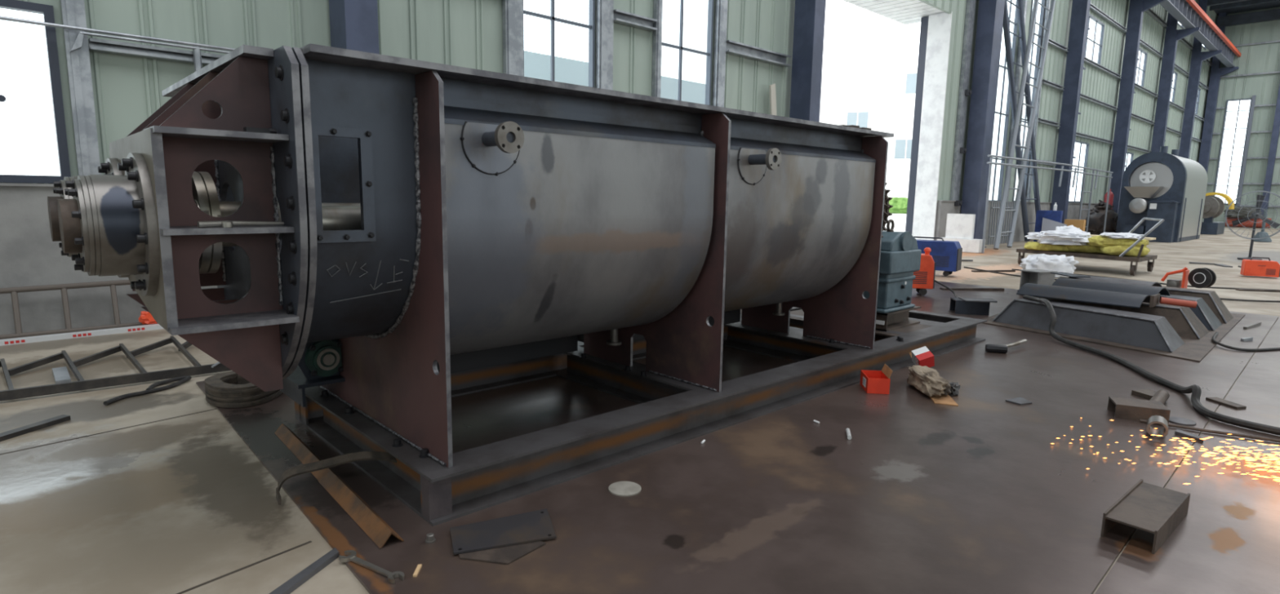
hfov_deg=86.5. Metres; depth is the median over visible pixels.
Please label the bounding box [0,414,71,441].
bar
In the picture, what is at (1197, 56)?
wall column
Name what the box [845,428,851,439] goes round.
clear tube
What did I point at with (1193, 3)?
rail
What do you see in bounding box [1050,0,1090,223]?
wall column
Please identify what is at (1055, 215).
base cabinet
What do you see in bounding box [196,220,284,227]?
bar
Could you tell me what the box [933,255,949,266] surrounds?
vent
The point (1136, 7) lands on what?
wall column
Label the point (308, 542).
trim
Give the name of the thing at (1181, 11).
beam
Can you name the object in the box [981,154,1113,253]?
pipe rail
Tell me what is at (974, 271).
strip
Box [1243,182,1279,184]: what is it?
wall
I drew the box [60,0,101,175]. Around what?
steel column
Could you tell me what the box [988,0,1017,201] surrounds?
window
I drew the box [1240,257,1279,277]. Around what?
machine
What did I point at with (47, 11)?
window
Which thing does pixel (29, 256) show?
wall
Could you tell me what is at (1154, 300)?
block
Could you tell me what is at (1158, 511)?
channel offcut
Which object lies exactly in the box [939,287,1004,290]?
strip
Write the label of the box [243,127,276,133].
bar
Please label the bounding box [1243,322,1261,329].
strip
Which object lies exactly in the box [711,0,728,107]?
stud
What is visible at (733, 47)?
beam
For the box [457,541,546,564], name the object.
sheet
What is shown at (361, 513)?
bar
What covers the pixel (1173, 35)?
wall column
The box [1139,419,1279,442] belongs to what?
rod
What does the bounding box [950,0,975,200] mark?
stud
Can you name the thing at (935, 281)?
cable
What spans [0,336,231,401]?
frame
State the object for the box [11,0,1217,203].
wall
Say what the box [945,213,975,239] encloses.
board
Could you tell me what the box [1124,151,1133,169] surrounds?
window
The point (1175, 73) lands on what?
window
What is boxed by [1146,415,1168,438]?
ring
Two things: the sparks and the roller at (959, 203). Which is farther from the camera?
the roller at (959, 203)
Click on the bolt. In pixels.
(430, 537)
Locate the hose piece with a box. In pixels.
[103,375,191,405]
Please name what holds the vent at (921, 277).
attached to the machine at (925, 277)
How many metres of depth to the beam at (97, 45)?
6.63 m
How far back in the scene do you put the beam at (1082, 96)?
28.72 m
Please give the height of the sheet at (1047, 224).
0.844 m
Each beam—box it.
[88,37,222,65]
[613,8,657,31]
[725,40,791,66]
[1038,118,1060,127]
[1041,79,1201,142]
[1048,38,1204,121]
[1089,3,1208,91]
[1145,8,1212,66]
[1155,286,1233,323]
[1206,0,1247,6]
[1216,8,1279,26]
[1220,71,1279,78]
[1234,40,1279,47]
[1250,130,1272,133]
[1254,103,1276,106]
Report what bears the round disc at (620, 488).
on the floor plate at (975, 496)
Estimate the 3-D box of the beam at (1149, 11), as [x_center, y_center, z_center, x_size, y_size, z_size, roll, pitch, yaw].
[29.178,-14.003,36.786,21.450,0.130,0.135,-7,12,-43]
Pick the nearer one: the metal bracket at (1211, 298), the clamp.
the clamp
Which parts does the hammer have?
handle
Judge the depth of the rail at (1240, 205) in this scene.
43.04 m
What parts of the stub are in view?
cap plate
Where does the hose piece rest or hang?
on the floor
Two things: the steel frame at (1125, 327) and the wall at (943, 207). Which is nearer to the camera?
the steel frame at (1125, 327)
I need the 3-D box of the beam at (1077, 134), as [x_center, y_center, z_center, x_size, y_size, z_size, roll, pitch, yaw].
[21.020,-6.854,30.275,14.650,0.130,0.135,-7,12,-43]
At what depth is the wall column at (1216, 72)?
43.82 m
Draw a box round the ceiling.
[1208,0,1279,15]
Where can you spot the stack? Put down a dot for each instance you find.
(229, 389)
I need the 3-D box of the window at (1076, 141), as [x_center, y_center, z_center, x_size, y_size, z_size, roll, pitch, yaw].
[17.461,-5.032,27.376,2.900,2.440,0.100,-7,12,-43]
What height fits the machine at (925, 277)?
0.675 m
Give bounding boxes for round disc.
[608,481,641,496]
[1168,417,1196,426]
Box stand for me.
[1253,208,1271,242]
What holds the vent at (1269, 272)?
attached to the machine at (1270, 268)
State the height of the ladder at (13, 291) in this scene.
0.461 m
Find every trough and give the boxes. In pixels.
[1033,296,1208,339]
[1159,294,1222,330]
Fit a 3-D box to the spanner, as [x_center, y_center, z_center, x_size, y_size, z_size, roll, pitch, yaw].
[-0.967,0.969,2.446,0.319,0.015,0.060,6,10,30]
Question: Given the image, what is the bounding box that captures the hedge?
[888,196,907,213]
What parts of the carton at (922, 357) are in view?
red panel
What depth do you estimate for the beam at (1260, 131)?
42.51 m
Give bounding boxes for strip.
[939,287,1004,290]
[971,270,1015,272]
[1188,262,1214,265]
[1214,263,1232,267]
[1235,288,1279,292]
[1240,337,1253,341]
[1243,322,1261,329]
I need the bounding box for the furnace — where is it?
[1115,146,1207,242]
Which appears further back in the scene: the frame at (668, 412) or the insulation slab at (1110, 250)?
the insulation slab at (1110, 250)
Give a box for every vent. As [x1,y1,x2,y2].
[912,271,927,284]
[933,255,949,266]
[1266,269,1275,275]
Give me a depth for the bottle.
22.78 m
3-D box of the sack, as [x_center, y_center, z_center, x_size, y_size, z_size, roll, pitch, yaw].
[7.515,-0.598,12.582,1.056,0.412,0.555,2,9,3]
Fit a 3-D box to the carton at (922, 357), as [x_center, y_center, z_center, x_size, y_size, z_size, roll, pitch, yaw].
[2.287,0.493,5.542,0.156,0.189,0.235,0,9,-10]
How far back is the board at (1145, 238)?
14.04 m
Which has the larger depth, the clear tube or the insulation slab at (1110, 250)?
the insulation slab at (1110, 250)
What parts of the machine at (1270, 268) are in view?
handle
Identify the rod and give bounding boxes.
[211,361,220,368]
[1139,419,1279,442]
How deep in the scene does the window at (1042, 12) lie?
23.03 m
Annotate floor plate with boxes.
[195,280,1279,593]
[1094,316,1279,593]
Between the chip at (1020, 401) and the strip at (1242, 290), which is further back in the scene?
the strip at (1242, 290)
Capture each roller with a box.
[954,200,962,206]
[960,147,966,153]
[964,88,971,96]
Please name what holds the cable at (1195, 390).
on the floor plate at (975, 496)
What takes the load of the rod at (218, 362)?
on the frame at (63, 384)
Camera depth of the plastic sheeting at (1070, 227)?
14.71 m
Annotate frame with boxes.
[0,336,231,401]
[294,306,987,526]
[905,11,952,239]
[992,298,1184,352]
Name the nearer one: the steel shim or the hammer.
the steel shim
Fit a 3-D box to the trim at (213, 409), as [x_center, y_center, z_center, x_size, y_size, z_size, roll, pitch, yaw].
[-3.035,0.763,3.713,0.012,0.001,1.315,8,11,38]
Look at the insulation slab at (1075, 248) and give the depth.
13.81 m
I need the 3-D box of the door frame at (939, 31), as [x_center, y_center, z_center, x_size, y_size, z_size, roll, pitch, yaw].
[8.216,-4.631,19.282,0.440,6.462,0.870,-7,12,-43]
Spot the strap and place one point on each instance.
(364, 455)
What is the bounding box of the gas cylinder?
[1103,188,1113,208]
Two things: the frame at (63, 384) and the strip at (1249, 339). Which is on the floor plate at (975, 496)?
the strip at (1249, 339)
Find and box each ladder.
[0,280,158,339]
[993,0,1055,249]
[1002,0,1040,241]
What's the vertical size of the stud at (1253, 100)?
6.900 m
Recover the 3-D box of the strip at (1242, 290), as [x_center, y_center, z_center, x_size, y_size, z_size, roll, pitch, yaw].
[10.032,-0.111,10.979,0.700,0.035,0.100,2,9,8]
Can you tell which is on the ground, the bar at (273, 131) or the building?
the building
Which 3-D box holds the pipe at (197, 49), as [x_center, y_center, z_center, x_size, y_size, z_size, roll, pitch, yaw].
[-5.232,-1.756,6.245,4.750,1.416,0.126,-7,12,-43]
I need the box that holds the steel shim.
[859,127,871,130]
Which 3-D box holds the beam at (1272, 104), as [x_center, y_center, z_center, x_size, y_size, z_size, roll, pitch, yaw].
[44.458,-10.928,36.370,0.130,0.100,17.660,-7,12,-43]
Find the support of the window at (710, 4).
in the wall at (127, 90)
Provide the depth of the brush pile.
42.37 m
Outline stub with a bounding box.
[1018,269,1057,288]
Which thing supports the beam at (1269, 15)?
attached to the wall
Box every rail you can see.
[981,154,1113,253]
[1186,0,1240,57]
[1240,204,1279,207]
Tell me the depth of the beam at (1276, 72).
42.64 m
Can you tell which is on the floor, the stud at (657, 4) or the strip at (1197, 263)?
the strip at (1197, 263)
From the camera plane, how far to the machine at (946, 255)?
12.17 m
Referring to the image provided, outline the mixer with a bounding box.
[47,43,893,467]
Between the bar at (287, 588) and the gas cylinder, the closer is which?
the bar at (287, 588)
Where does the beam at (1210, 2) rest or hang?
attached to the ceiling
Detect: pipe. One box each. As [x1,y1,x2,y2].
[0,15,235,71]
[1160,297,1196,308]
[1225,217,1271,228]
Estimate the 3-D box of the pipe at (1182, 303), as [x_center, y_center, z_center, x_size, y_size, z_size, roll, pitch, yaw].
[5.612,0.059,7.101,0.302,0.090,0.070,5,10,27]
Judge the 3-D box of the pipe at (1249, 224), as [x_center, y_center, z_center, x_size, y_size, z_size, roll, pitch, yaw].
[38.065,-4.662,42.623,0.598,0.598,2.100,-7,12,-43]
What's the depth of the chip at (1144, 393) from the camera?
4.81 m
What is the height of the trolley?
1.076 m
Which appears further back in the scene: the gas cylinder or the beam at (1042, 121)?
the gas cylinder
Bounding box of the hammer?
[985,338,1026,353]
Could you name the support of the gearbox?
on the frame at (668, 412)
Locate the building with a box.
[819,62,1035,200]
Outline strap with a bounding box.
[275,451,397,505]
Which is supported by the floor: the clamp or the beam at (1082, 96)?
the clamp
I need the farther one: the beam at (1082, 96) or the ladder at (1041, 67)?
the beam at (1082, 96)
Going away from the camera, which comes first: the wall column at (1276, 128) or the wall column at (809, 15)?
the wall column at (809, 15)
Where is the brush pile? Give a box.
[1223,207,1262,217]
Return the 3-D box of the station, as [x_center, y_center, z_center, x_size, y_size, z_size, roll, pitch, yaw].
[26.952,-3.981,32.254,3.400,1.969,1.438,-7,12,-43]
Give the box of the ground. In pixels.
[884,213,906,231]
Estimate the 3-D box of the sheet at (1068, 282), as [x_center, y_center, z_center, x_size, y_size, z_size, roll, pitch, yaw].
[5.493,-0.116,7.977,0.500,0.112,1.055,-5,11,-37]
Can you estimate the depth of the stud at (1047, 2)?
23.40 m
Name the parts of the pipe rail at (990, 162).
post, rail, rail, post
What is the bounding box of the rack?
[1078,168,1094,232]
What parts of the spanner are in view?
handle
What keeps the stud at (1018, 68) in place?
attached to the wall at (127, 90)
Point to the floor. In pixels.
(175, 505)
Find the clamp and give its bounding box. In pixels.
[138,311,157,324]
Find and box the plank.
[768,83,777,115]
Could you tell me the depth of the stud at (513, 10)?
9.32 m
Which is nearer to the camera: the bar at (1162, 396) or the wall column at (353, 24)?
the bar at (1162, 396)
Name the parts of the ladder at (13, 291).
rail, rail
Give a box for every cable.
[934,280,957,297]
[964,266,1279,302]
[1011,268,1271,289]
[1022,294,1279,435]
[1211,332,1279,351]
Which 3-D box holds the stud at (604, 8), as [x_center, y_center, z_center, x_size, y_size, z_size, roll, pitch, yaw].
[-0.510,-5.412,10.222,0.280,7.645,0.100,-7,12,-43]
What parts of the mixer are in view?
head plate, plate, plate, inspection frame, support plate, support plate, support plate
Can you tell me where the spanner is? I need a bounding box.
[338,550,404,583]
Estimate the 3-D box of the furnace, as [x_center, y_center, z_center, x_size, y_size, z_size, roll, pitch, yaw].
[20.404,-4.016,26.540,5.200,3.500,1.920,-7,12,-43]
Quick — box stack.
[204,371,283,408]
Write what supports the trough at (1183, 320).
on the sheet at (1193, 349)
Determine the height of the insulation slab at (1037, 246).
0.179 m
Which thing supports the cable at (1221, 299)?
on the floor
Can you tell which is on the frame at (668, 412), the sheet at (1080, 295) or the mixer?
the mixer
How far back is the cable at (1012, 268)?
11.31 m
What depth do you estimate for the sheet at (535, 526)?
2.69 m
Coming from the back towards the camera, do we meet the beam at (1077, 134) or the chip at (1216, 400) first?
the beam at (1077, 134)
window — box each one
[0,0,71,183]
[523,0,595,87]
[662,0,714,105]
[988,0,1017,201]
[1012,0,1044,201]
[1068,140,1089,202]
[1084,13,1104,64]
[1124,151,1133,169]
[1137,48,1147,86]
[1171,71,1177,102]
[1195,87,1200,115]
[1213,97,1252,204]
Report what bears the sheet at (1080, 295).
on the trough at (1183, 320)
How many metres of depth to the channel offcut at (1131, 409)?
4.29 m
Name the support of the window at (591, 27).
in the wall at (127, 90)
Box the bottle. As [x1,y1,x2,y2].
[1053,202,1057,210]
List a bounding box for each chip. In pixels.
[413,564,422,577]
[1005,396,1031,405]
[1131,389,1156,399]
[1174,429,1203,443]
[1205,397,1246,409]
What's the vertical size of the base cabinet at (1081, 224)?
0.750 m
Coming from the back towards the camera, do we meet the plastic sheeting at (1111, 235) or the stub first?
the plastic sheeting at (1111, 235)
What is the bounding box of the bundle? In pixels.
[906,365,959,406]
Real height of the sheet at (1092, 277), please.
0.072 m
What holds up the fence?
on the floor
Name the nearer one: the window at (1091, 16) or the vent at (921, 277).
the vent at (921, 277)
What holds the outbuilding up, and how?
on the ground
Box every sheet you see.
[449,508,556,555]
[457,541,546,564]
[982,313,1244,362]
[1016,283,1151,308]
[1040,217,1066,231]
[1050,271,1090,277]
[1051,277,1169,296]
[1068,275,1161,287]
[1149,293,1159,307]
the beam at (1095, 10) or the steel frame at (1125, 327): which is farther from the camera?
the beam at (1095, 10)
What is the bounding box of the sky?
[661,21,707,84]
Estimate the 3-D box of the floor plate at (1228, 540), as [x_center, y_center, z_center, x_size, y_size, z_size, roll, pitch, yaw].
[6.009,1.101,2.472,11.000,0.011,6.204,-7,12,-43]
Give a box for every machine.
[912,247,935,295]
[914,236,962,276]
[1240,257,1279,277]
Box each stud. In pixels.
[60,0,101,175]
[502,0,523,76]
[595,0,613,90]
[651,0,662,97]
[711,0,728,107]
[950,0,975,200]
[1004,0,1027,201]
[1026,0,1050,201]
[1235,95,1256,206]
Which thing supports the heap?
on the floor
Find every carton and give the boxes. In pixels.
[859,364,893,394]
[908,346,934,368]
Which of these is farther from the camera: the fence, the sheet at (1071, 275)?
the fence
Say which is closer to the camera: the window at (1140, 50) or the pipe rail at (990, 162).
the pipe rail at (990, 162)
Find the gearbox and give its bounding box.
[863,219,921,313]
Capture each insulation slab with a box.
[1024,241,1073,252]
[1064,242,1102,253]
[1086,235,1148,247]
[1099,245,1150,256]
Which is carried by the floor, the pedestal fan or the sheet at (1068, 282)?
the pedestal fan
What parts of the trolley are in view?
handle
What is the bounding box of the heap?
[1084,200,1118,235]
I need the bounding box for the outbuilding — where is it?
[524,50,705,104]
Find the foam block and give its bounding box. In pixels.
[937,237,985,253]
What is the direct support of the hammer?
on the floor plate at (975, 496)
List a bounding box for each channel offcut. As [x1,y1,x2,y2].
[949,297,997,315]
[1100,479,1190,554]
[1106,395,1170,423]
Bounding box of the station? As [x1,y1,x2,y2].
[1200,192,1234,235]
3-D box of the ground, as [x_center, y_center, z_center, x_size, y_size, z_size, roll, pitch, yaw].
[-18.321,-23.642,166.475,320.000,0.250,253.840,-7,12,-43]
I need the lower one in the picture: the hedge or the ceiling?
the hedge
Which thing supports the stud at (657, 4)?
attached to the wall at (127, 90)
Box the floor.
[0,226,1279,593]
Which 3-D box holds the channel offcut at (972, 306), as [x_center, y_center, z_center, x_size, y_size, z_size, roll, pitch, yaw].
[4.030,0.106,8.233,0.459,0.186,0.329,3,9,13]
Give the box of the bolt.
[425,533,435,543]
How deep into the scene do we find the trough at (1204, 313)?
7.51 m
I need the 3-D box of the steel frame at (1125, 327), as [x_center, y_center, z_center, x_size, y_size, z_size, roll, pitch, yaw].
[4.630,0.231,7.106,0.626,0.268,1.849,-4,10,-31]
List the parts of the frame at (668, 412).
plate, deck plate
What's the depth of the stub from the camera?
9.82 m
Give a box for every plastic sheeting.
[1024,228,1092,245]
[1055,225,1079,230]
[1099,232,1144,239]
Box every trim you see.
[0,408,216,454]
[176,541,311,593]
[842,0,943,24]
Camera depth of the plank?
13.25 m
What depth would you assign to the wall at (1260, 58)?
42.71 m
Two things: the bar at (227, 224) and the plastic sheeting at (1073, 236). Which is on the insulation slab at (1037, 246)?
the plastic sheeting at (1073, 236)
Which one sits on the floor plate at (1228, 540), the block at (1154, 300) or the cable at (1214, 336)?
the cable at (1214, 336)
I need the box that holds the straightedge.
[0,324,164,346]
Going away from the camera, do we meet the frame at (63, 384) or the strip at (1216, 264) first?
the frame at (63, 384)
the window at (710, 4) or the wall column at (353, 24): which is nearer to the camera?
the wall column at (353, 24)
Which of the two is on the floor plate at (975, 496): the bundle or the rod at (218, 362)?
the bundle
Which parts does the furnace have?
fan plate, dial panel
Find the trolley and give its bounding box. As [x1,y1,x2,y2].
[1016,217,1164,275]
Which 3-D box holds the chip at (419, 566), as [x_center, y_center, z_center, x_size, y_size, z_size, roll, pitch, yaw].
[-0.795,0.978,2.434,0.014,0.008,0.070,0,9,-4]
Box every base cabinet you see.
[1033,210,1062,241]
[1064,219,1085,231]
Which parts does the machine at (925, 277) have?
panel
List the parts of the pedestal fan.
blade, motor, blade, blade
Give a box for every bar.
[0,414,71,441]
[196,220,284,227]
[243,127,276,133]
[269,547,338,593]
[274,423,404,548]
[1149,389,1169,404]
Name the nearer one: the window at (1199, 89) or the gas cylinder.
the gas cylinder
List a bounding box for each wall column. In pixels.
[328,0,379,53]
[789,0,826,122]
[960,0,1004,248]
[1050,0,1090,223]
[1107,0,1166,214]
[1151,12,1199,152]
[1178,0,1222,159]
[1198,12,1239,173]
[1257,83,1279,228]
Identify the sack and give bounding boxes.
[1019,253,1079,277]
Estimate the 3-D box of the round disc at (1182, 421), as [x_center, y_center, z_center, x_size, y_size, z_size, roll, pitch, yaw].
[3.387,0.777,4.263,0.149,0.010,0.149,-7,12,-43]
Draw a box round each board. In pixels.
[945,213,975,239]
[1089,235,1155,239]
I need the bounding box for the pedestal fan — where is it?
[1224,191,1279,260]
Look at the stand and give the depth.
26.09 m
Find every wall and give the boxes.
[0,182,217,334]
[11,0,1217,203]
[933,200,1098,244]
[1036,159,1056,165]
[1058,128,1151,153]
[1197,6,1279,228]
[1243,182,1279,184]
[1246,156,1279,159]
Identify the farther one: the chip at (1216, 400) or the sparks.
the chip at (1216, 400)
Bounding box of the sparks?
[1050,417,1279,484]
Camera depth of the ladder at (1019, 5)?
21.64 m
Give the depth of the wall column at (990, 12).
19.43 m
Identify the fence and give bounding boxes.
[987,201,1015,244]
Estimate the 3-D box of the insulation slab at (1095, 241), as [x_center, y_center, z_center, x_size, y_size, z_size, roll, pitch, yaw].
[9.512,-1.113,13.556,1.001,0.215,0.831,8,11,37]
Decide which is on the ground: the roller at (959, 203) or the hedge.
the hedge
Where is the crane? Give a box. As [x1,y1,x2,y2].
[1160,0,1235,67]
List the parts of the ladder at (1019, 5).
rail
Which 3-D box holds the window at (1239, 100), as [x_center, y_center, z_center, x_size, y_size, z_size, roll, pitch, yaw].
[38.010,-9.280,43.709,0.140,6.650,1.250,-7,12,-43]
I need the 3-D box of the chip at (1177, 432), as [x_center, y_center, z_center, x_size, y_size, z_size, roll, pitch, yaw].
[3.210,0.812,3.979,0.054,0.018,0.179,-2,9,-16]
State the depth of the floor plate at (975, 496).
3.23 m
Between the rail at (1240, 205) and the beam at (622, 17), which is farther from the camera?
the rail at (1240, 205)
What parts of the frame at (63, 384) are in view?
rail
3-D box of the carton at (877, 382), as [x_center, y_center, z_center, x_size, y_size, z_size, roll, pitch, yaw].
[1.684,0.578,4.859,0.167,0.166,0.230,2,9,6]
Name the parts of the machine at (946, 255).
handle, panel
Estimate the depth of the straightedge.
6.14 m
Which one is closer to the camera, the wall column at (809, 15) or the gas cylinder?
the wall column at (809, 15)
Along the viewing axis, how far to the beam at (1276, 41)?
42.27 m
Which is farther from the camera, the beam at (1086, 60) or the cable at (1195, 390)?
the beam at (1086, 60)
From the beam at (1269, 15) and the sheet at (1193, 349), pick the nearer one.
the sheet at (1193, 349)

